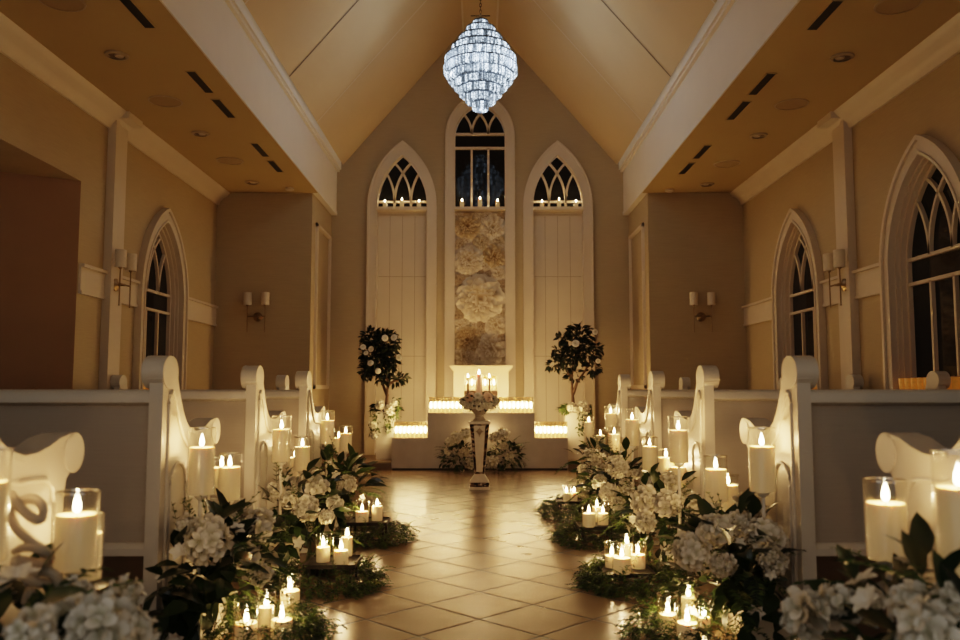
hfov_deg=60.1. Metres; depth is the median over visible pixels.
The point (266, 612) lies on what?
pillar candle
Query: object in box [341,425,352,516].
candle stand
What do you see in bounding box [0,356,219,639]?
pew
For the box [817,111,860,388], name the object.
pilaster
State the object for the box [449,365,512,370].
shelf
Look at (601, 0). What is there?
trim
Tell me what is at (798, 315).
window
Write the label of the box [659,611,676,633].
pillar candle
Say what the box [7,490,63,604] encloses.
scroll ornament
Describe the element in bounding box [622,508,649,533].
planter box
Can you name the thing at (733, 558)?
flower arrangement
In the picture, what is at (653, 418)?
pew
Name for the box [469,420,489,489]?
pedestal
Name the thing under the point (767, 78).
ceiling vent
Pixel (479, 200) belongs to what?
pillar candle
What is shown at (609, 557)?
pillar candle
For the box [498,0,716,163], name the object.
ceiling
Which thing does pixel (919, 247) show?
window
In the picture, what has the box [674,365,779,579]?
pew
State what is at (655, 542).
candle stand
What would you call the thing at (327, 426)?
pillar candle
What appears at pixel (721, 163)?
grille
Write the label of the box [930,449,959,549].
candle stand
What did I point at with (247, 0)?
trim
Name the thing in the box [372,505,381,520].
pillar candle
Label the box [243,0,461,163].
ceiling
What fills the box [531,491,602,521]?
wreath
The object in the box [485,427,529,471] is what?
flower arrangement
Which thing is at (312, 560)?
tray
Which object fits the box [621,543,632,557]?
pillar candle
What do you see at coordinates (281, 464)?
candle stand
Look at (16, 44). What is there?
crown molding
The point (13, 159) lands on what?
ceiling
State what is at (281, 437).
pillar candle
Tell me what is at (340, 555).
pillar candle
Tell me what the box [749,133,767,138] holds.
recessed light
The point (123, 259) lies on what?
wall sconce
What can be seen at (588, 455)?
flower arrangement
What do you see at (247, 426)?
pew
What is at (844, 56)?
recessed light
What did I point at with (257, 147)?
ceiling vent
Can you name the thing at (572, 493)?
pillar candle
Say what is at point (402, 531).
wreath
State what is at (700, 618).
pillar candle
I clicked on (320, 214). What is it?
wall
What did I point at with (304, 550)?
candle stand
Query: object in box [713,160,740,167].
ceiling speaker
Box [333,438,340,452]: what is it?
pillar candle
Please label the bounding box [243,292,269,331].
wall sconce
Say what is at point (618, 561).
pillar candle
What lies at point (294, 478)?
candle stand
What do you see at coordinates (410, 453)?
plinth
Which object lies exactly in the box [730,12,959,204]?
crown molding
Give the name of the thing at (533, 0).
trim
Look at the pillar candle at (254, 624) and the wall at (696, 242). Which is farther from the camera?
the wall at (696, 242)
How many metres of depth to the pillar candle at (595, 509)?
5.39 m
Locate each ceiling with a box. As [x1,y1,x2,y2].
[0,0,316,192]
[0,139,79,180]
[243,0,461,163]
[463,0,496,29]
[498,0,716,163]
[643,0,959,192]
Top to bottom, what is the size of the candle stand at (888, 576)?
0.731 m
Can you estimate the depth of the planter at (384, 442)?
10.26 m
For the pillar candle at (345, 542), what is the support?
in the glass cylinder
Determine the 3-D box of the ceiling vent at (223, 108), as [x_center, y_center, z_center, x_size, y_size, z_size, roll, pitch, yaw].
[-2.173,-1.791,7.038,0.076,0.006,0.461,0,-5,0]
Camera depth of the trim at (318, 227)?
10.27 m
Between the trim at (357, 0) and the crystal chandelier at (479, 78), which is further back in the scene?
the crystal chandelier at (479, 78)
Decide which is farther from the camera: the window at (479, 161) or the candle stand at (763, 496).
the window at (479, 161)
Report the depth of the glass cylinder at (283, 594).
3.14 m
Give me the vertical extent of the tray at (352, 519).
0.010 m
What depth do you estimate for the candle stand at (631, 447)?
5.78 m
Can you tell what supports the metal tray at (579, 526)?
on the floor at (481, 565)
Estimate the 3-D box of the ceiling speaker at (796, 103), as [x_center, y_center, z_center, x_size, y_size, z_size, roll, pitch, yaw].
[2.602,-1.799,6.933,0.276,0.008,0.276,0,-5,0]
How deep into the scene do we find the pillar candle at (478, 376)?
8.06 m
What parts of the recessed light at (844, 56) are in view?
bulb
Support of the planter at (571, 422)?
on the floor at (369, 458)
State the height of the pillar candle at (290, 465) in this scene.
0.164 m
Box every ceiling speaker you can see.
[38,0,86,11]
[148,95,182,106]
[216,157,243,164]
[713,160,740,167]
[774,98,808,109]
[873,0,922,14]
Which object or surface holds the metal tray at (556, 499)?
on the floor at (481, 565)
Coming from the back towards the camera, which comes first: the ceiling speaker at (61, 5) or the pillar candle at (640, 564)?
the ceiling speaker at (61, 5)
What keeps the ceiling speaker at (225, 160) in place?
attached to the ceiling at (158, 61)
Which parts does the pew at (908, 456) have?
bead moulding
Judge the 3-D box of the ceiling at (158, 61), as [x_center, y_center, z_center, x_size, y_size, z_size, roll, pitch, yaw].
[-2.573,-1.977,4.883,1.214,0.001,10.400,0,-5,0]
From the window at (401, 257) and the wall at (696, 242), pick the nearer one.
the wall at (696, 242)
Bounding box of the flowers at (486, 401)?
[459,391,499,411]
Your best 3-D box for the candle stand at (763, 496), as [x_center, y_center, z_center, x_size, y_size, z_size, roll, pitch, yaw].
[1.059,0.807,3.093,0.120,0.809,0.120,0,-5,0]
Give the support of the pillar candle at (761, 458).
on the candle stand at (763, 496)
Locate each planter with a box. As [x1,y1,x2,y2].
[376,412,395,459]
[564,412,583,459]
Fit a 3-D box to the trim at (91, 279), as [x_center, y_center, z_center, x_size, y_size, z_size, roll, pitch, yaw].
[-3.158,-0.187,8.255,0.045,0.240,3.380,0,-5,0]
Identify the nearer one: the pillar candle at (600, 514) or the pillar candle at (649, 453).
the pillar candle at (649, 453)
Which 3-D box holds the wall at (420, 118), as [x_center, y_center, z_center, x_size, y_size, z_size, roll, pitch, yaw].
[0.000,-1.079,11.331,4.060,5.955,0.001,0,-5,0]
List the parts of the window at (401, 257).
sill, pane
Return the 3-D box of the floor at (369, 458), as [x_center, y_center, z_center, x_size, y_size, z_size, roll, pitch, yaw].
[0.000,1.793,10.500,4.060,0.089,1.174,0,-5,0]
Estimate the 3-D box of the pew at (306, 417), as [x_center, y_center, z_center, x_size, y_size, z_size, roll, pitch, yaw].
[-2.315,0.900,5.775,2.360,1.077,0.685,0,-5,0]
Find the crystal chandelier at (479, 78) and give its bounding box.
[443,0,517,112]
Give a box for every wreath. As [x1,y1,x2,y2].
[209,596,346,639]
[261,545,395,603]
[325,512,419,549]
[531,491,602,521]
[544,511,642,551]
[566,542,701,602]
[613,579,769,639]
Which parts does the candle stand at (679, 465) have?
stem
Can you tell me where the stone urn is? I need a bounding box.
[471,409,487,420]
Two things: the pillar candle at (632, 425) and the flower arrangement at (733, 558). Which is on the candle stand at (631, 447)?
the pillar candle at (632, 425)
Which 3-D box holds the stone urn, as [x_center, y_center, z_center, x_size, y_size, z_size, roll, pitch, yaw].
[-0.005,0.907,8.063,0.206,0.136,0.206,0,-5,0]
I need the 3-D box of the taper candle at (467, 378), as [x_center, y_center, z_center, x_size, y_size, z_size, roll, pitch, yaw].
[-0.117,0.675,8.083,0.019,0.308,0.019,0,-5,0]
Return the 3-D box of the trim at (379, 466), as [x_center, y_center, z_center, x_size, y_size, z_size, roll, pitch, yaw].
[0.000,1.749,9.902,4.060,0.077,0.022,0,-5,0]
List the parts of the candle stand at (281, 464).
stem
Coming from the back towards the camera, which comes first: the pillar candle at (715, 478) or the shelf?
the shelf
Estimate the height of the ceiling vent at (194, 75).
0.006 m
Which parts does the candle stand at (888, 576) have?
stem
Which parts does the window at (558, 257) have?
pane, sill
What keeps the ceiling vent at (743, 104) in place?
in the ceiling at (799, 56)
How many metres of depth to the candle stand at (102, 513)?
2.20 m
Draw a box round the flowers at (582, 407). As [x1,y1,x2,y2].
[555,400,592,436]
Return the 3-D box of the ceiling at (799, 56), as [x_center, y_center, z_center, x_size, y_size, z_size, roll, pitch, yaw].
[2.573,-1.977,4.883,1.214,0.001,10.400,0,-5,0]
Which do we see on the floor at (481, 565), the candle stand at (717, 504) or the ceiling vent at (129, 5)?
the candle stand at (717, 504)
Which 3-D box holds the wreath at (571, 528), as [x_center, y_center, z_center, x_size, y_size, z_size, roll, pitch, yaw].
[0.735,1.331,5.277,0.638,0.152,0.836,1,-5,-10]
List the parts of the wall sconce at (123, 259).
plate, lamp shade, rod, lamp shade, rod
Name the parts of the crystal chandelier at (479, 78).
frame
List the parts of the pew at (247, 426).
rail, panel, rail, panel, bead moulding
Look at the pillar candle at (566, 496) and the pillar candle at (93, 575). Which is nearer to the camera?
the pillar candle at (93, 575)
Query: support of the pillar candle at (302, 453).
on the candle stand at (304, 550)
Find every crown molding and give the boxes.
[0,12,229,204]
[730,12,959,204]
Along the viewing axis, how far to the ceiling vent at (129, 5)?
5.27 m
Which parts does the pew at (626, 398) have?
bead moulding, panel, rail, panel, panel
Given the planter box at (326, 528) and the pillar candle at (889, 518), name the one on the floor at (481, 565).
the planter box at (326, 528)
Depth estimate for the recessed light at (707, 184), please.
9.61 m
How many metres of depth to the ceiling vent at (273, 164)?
8.85 m
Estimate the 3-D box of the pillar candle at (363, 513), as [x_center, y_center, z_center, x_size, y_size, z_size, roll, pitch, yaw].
[-0.748,1.223,5.266,0.080,0.110,0.080,0,-5,0]
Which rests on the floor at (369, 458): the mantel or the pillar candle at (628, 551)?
the mantel
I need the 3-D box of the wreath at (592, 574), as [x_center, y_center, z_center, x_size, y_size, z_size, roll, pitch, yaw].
[0.747,1.216,4.070,0.646,0.173,0.700,-3,-6,33]
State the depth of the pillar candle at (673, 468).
4.59 m
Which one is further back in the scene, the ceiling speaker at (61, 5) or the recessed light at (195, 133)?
the recessed light at (195, 133)
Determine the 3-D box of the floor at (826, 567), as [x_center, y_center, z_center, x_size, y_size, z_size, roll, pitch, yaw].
[2.265,1.342,4.604,1.930,0.001,10.400,0,-5,0]
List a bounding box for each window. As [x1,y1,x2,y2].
[132,208,188,389]
[364,140,436,454]
[444,100,515,410]
[523,140,595,448]
[771,208,827,389]
[879,135,959,388]
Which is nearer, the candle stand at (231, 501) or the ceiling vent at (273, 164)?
the candle stand at (231, 501)
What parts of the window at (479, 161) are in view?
sill, pane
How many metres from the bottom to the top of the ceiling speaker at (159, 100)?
0.008 m
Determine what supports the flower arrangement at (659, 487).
in the planter box at (664, 542)
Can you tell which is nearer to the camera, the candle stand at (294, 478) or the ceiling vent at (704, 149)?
the candle stand at (294, 478)
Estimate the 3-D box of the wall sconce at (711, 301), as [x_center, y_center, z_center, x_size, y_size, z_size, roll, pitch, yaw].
[2.646,-0.089,9.876,0.304,0.475,0.132,0,-5,0]
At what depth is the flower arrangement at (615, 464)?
5.39 m
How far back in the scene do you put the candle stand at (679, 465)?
4.16 m
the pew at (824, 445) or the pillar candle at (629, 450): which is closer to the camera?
the pew at (824, 445)
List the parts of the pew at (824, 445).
bead moulding, panel, rail, rail, panel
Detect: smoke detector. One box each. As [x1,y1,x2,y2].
[285,187,293,190]
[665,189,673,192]
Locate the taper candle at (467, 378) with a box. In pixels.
[467,378,468,394]
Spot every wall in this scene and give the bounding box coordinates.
[0,52,216,389]
[0,172,80,388]
[212,193,312,389]
[310,194,331,446]
[329,30,630,454]
[628,194,649,389]
[647,193,747,389]
[743,52,959,389]
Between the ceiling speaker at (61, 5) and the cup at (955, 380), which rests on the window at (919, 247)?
the cup at (955, 380)
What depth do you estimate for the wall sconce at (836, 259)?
7.08 m
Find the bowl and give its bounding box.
[471,409,487,414]
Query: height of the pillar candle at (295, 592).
0.165 m
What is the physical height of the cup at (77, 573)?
0.019 m
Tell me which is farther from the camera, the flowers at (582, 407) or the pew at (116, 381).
the flowers at (582, 407)
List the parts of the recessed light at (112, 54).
bulb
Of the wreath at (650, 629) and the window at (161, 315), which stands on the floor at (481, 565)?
the wreath at (650, 629)
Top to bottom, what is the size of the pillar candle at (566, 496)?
0.109 m
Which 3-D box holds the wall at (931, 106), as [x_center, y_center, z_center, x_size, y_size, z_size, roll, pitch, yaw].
[3.180,-0.318,4.743,0.001,3.330,10.400,0,-5,0]
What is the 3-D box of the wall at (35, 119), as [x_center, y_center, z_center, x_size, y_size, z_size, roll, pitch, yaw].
[-3.180,-0.318,4.743,0.001,3.330,10.400,0,-5,0]
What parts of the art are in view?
paper flower, paper flower, paper flower, paper flower, paper flower, paper flower, paper flower, paper flower, paper flower, paper flower, paper flower, paper flower, paper flower, paper flower, paper flower, paper flower, paper flower, paper flower, paper flower, paper flower, paper flower, paper flower, paper flower, paper flower, paper flower, paper flower, paper flower, paper flower, paper flower, paper flower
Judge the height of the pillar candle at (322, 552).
0.117 m
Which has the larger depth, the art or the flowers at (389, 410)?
the art
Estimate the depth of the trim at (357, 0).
8.22 m
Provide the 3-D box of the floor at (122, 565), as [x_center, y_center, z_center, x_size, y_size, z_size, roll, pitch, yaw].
[-3.250,1.342,4.604,3.900,0.001,10.400,0,-5,0]
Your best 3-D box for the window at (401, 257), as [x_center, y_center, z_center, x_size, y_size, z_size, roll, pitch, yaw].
[-1.065,-0.332,11.263,0.948,4.275,0.210,0,-5,0]
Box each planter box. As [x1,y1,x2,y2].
[159,597,228,639]
[258,536,299,575]
[308,518,337,533]
[600,485,618,509]
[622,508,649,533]
[660,539,701,575]
[723,593,789,639]
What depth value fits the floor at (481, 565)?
4.29 m
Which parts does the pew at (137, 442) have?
rail, panel, rail, panel, bead moulding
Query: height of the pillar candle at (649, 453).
0.193 m
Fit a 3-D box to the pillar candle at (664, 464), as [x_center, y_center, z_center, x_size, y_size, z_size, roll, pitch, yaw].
[1.061,0.812,4.729,0.091,0.156,0.091,0,-5,0]
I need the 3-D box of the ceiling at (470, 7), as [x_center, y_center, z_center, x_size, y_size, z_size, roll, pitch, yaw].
[0.000,-4.538,5.752,0.470,0.001,11.700,0,-5,0]
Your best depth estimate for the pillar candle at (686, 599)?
3.37 m
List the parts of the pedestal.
white panel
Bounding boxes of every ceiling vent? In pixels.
[119,0,155,28]
[185,71,214,92]
[211,99,235,117]
[250,143,269,156]
[267,161,283,171]
[678,163,694,173]
[692,145,711,158]
[726,101,751,119]
[747,73,776,94]
[806,0,844,29]
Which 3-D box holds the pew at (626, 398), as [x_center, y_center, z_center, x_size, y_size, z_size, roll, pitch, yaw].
[2.125,1.005,7.018,1.980,1.077,0.685,0,-5,0]
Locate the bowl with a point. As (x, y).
(482, 412)
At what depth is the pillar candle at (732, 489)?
3.72 m
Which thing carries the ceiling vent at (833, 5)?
in the ceiling at (799, 56)
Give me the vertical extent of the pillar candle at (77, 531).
0.177 m
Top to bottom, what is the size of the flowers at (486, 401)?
0.224 m
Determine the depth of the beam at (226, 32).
7.40 m
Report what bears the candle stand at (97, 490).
on the floor at (481, 565)
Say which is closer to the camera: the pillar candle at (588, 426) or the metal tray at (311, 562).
the metal tray at (311, 562)
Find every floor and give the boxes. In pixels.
[60,502,296,611]
[220,470,736,639]
[322,455,604,469]
[668,501,897,639]
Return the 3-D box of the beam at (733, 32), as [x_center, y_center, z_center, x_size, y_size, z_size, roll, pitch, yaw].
[1.980,-2.304,5.563,0.140,0.763,11.700,0,-5,0]
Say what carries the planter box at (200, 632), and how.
on the floor at (481, 565)
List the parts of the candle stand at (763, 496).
stem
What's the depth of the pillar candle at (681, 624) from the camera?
3.06 m
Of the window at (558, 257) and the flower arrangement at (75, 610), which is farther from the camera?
the window at (558, 257)
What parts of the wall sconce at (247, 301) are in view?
lamp shade, plate, lamp shade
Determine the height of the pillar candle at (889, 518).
0.185 m
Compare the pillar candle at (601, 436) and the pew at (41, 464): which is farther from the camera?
the pillar candle at (601, 436)
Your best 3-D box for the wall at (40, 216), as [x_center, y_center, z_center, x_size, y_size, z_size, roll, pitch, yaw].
[-4.190,0.143,5.924,2.334,2.610,0.001,3,-6,-30]
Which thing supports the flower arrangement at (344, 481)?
in the planter box at (326, 528)
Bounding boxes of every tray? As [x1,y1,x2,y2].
[303,555,361,586]
[306,556,359,564]
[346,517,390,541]
[350,518,388,521]
[555,498,584,512]
[575,520,615,541]
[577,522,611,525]
[597,563,655,585]
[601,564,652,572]
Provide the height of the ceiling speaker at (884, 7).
0.008 m
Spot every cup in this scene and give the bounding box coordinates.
[64,572,81,576]
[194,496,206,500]
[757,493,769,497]
[898,378,904,388]
[904,378,910,388]
[910,378,917,388]
[916,377,923,388]
[951,376,959,388]
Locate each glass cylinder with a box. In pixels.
[269,594,294,639]
[674,590,699,639]
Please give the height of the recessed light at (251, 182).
0.016 m
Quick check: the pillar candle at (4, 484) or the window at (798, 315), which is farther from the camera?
the window at (798, 315)
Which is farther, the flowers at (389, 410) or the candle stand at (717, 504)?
the flowers at (389, 410)
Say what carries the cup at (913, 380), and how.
on the window at (919, 247)
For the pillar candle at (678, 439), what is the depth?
4.14 m
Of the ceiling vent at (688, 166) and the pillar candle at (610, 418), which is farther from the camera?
the ceiling vent at (688, 166)
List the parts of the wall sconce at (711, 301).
lamp shade, plate, lamp shade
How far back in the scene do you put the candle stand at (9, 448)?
1.75 m
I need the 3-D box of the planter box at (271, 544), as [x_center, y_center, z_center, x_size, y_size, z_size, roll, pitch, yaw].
[-1.065,1.240,4.411,0.145,0.169,0.320,0,-5,0]
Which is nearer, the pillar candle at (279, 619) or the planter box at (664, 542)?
the pillar candle at (279, 619)
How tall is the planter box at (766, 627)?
0.169 m
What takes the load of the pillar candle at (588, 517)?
in the glass cylinder
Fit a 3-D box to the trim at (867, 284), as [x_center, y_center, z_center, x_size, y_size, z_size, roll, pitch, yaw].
[3.158,-0.482,4.757,0.045,0.240,10.400,0,-5,0]
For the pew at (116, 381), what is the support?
on the floor at (122, 565)
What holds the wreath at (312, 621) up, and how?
on the floor at (481, 565)
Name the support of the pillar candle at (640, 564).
in the glass cylinder
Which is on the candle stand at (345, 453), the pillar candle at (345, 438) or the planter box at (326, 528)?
the pillar candle at (345, 438)
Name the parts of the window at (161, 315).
pane, frame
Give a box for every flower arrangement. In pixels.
[0,542,165,639]
[143,487,296,639]
[256,452,363,569]
[303,436,391,538]
[436,428,473,472]
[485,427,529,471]
[554,429,619,506]
[567,435,645,531]
[596,463,710,581]
[647,487,808,639]
[778,511,959,639]
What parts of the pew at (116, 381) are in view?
panel, panel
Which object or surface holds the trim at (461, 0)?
attached to the ceiling at (470, 7)
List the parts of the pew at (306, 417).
rail, panel, panel, bead moulding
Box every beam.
[159,0,340,214]
[619,0,800,214]
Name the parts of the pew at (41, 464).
bead moulding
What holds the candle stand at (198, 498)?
on the floor at (481, 565)
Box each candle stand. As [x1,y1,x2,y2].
[0,447,12,542]
[52,488,100,576]
[89,511,105,581]
[186,427,215,574]
[217,453,241,610]
[271,415,291,539]
[286,469,297,491]
[293,436,310,552]
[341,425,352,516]
[627,408,639,482]
[641,436,659,544]
[668,416,693,581]
[703,455,728,617]
[747,427,776,580]
[862,477,909,631]
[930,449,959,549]
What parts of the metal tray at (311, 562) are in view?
leg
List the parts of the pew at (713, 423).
bead moulding, panel, panel, rail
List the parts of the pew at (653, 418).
bead moulding, panel, panel, rail, panel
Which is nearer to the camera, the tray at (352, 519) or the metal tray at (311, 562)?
the metal tray at (311, 562)
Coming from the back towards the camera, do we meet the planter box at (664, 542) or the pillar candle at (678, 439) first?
the planter box at (664, 542)
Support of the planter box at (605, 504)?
on the floor at (481, 565)
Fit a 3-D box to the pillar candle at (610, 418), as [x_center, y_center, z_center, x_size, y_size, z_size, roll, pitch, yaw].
[1.096,0.834,6.955,0.091,0.202,0.091,0,-5,0]
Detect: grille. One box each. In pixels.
[218,158,241,163]
[715,161,738,166]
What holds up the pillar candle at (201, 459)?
on the candle stand at (198, 498)
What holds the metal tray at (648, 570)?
on the floor at (481, 565)
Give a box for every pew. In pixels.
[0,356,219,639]
[0,433,83,637]
[110,375,296,492]
[180,365,285,579]
[264,371,325,530]
[608,374,863,481]
[634,371,950,535]
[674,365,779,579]
[679,377,781,389]
[740,356,959,639]
[876,433,959,585]
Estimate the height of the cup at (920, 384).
0.111 m
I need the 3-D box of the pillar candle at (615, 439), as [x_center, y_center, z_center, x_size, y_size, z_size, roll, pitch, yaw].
[1.043,0.929,6.445,0.091,0.185,0.091,0,-5,0]
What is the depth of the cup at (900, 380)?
6.20 m
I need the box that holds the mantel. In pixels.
[449,365,512,411]
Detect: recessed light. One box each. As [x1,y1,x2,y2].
[104,50,128,60]
[191,130,209,136]
[245,180,258,184]
[700,182,713,186]
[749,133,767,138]
[830,52,853,62]
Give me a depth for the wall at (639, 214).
10.56 m
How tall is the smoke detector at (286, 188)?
0.030 m
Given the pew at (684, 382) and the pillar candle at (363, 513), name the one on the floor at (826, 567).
the pew at (684, 382)
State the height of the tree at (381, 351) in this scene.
1.119 m
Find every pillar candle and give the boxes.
[0,480,8,560]
[53,511,97,572]
[63,531,102,581]
[188,446,213,495]
[213,467,218,494]
[218,466,240,500]
[234,619,257,639]
[258,604,274,628]
[271,617,291,639]
[272,429,289,461]
[280,588,299,621]
[287,457,300,475]
[294,445,309,470]
[316,545,329,562]
[320,419,333,443]
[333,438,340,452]
[334,549,347,564]
[340,433,351,451]
[342,535,351,556]
[356,510,367,521]
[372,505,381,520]
[476,374,481,394]
[478,199,481,206]
[563,492,569,500]
[571,492,576,500]
[583,512,594,527]
[584,422,593,436]
[592,506,601,521]
[595,434,605,448]
[598,512,607,524]
[605,413,615,431]
[605,554,617,567]
[608,434,619,451]
[613,556,630,574]
[621,444,631,460]
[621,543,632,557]
[626,419,638,445]
[631,553,644,568]
[642,445,656,469]
[658,457,673,472]
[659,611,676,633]
[669,429,687,462]
[669,466,685,486]
[677,620,697,639]
[681,595,696,621]
[698,615,709,627]
[705,468,726,502]
[719,484,738,510]
[749,444,775,492]
[865,499,907,561]
[934,483,959,576]
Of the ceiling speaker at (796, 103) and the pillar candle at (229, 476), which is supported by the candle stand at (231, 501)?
the pillar candle at (229, 476)
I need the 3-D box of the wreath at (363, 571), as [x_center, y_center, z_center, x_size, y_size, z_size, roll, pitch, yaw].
[-0.737,1.217,4.062,0.640,0.171,0.761,0,-5,0]
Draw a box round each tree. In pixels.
[356,324,411,411]
[545,323,603,402]
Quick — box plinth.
[391,412,567,469]
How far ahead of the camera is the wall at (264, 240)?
9.97 m
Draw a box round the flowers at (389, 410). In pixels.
[368,397,403,439]
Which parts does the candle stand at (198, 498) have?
stem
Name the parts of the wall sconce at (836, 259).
lamp shade, rod, lamp shade, rod, plate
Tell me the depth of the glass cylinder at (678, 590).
3.09 m
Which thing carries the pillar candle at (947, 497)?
on the candle stand at (931, 450)
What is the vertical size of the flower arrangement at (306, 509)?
0.619 m
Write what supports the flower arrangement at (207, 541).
in the planter box at (200, 632)
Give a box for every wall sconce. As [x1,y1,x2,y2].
[114,249,136,307]
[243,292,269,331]
[689,292,715,331]
[823,249,845,307]
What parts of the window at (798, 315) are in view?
frame, pane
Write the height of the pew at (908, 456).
1.077 m
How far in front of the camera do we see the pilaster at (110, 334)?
7.08 m
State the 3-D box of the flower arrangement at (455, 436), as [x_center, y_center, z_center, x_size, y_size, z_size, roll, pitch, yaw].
[-0.239,1.516,9.659,0.603,0.528,0.509,1,-5,-6]
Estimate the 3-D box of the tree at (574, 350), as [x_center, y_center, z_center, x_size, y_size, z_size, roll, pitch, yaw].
[1.190,0.587,10.436,0.771,1.187,0.457,0,-5,-3]
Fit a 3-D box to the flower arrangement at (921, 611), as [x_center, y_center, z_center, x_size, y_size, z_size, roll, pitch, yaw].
[0.898,0.725,1.683,0.588,0.649,1.024,1,-5,-7]
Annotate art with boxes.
[455,211,504,364]
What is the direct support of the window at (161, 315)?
in the wall at (35, 119)
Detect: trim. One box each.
[78,263,217,325]
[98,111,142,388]
[245,0,426,121]
[289,0,358,76]
[313,223,331,388]
[322,463,637,469]
[461,0,498,30]
[533,0,714,121]
[601,0,670,76]
[628,223,646,388]
[742,262,879,325]
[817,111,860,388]
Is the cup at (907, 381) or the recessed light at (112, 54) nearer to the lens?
the recessed light at (112, 54)
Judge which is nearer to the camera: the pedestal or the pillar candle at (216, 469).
the pillar candle at (216, 469)
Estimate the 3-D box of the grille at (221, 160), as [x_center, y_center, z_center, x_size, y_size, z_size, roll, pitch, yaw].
[-2.602,-1.657,8.639,0.250,0.005,0.250,0,-5,0]
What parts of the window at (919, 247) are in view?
frame, pane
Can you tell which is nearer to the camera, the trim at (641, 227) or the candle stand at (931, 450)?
the candle stand at (931, 450)
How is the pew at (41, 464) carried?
on the floor at (122, 565)

